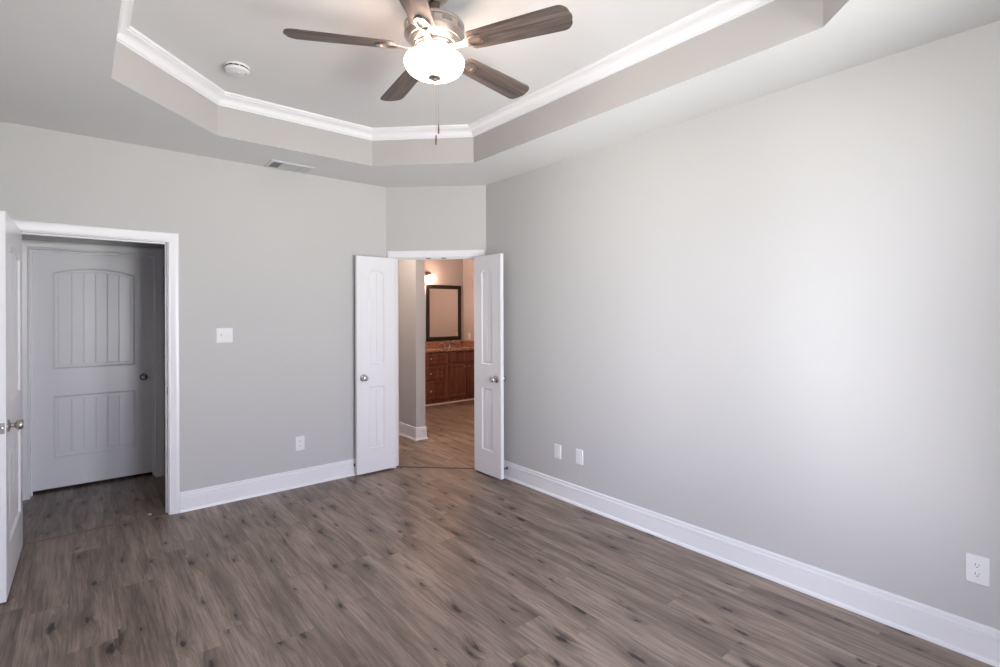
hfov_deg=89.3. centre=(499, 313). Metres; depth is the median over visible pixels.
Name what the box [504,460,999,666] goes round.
baseboard
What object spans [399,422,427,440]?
baseboard
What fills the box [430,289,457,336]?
mirror glass
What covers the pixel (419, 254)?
door frame
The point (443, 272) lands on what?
wall
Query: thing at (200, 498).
baseboard
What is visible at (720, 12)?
crown molding
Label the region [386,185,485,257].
wall
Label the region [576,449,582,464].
blank wall plate
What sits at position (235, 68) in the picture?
smoke detector
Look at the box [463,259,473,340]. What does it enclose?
wall
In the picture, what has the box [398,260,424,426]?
wall partition
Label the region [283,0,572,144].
ceiling fan
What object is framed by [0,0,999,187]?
ceiling
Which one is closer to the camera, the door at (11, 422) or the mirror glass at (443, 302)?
the door at (11, 422)
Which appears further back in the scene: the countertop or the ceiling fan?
the countertop
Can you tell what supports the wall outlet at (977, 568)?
attached to the wall at (770, 322)
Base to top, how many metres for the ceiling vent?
0.009 m
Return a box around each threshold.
[23,513,167,545]
[396,466,474,468]
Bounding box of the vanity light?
[425,272,433,281]
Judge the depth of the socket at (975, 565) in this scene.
2.20 m
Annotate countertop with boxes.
[425,340,473,352]
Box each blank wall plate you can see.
[554,444,560,458]
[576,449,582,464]
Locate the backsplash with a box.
[425,340,462,347]
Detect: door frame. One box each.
[12,219,179,514]
[22,239,163,500]
[387,250,484,467]
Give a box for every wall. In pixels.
[0,121,385,491]
[22,234,164,458]
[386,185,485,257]
[425,259,462,341]
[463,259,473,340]
[486,20,999,629]
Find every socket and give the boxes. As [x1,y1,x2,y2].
[972,562,982,568]
[972,571,982,578]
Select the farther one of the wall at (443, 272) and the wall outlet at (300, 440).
the wall at (443, 272)
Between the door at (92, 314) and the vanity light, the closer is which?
the door at (92, 314)
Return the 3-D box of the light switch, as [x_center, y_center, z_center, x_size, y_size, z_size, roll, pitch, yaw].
[-2.197,0.171,4.039,0.118,0.118,0.019,0,0,-40]
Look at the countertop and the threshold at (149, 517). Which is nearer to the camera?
the threshold at (149, 517)
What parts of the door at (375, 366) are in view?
knob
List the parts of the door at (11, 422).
latch plate, knob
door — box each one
[0,211,23,602]
[32,251,151,491]
[355,255,395,474]
[474,253,505,478]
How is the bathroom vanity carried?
on the floor
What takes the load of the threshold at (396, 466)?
on the floor
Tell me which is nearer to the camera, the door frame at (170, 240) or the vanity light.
the door frame at (170, 240)
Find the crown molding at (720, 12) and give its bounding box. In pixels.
[116,0,774,140]
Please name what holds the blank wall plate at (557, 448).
attached to the wall at (770, 322)
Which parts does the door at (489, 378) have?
knob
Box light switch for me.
[216,328,232,342]
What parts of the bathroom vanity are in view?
drawer, drawer, drawer, shoe trim, cabinet door, false drawer, cabinet door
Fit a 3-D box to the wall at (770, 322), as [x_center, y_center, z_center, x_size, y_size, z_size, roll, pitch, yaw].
[1.281,0.127,3.258,0.120,2.740,4.415,0,0,-40]
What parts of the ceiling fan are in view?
blade, blade, blade, lamp shade, pull chain, band panel, blade, blade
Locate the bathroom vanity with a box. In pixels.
[425,350,473,405]
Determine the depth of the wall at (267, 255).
4.12 m
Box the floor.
[0,400,994,666]
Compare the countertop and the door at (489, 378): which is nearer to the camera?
the door at (489, 378)
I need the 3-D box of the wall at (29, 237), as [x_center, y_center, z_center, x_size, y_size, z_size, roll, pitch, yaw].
[-3.472,0.141,4.545,2.750,2.740,0.150,0,0,-40]
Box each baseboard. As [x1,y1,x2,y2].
[180,458,355,512]
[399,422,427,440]
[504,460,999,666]
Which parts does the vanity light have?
lamp shade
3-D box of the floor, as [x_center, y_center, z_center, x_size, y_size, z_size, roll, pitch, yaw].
[-0.616,1.563,4.277,7.100,0.120,8.620,0,0,-40]
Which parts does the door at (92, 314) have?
knob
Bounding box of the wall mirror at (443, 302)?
[426,284,460,340]
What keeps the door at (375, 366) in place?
in the wall at (431, 217)
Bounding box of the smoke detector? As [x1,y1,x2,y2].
[224,61,249,76]
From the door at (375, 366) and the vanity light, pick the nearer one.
the door at (375, 366)
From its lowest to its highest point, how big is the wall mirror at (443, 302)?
0.993 m
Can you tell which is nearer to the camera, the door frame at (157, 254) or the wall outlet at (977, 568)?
the wall outlet at (977, 568)
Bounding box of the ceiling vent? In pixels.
[264,160,314,173]
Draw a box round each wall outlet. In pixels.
[295,436,304,450]
[965,553,989,586]

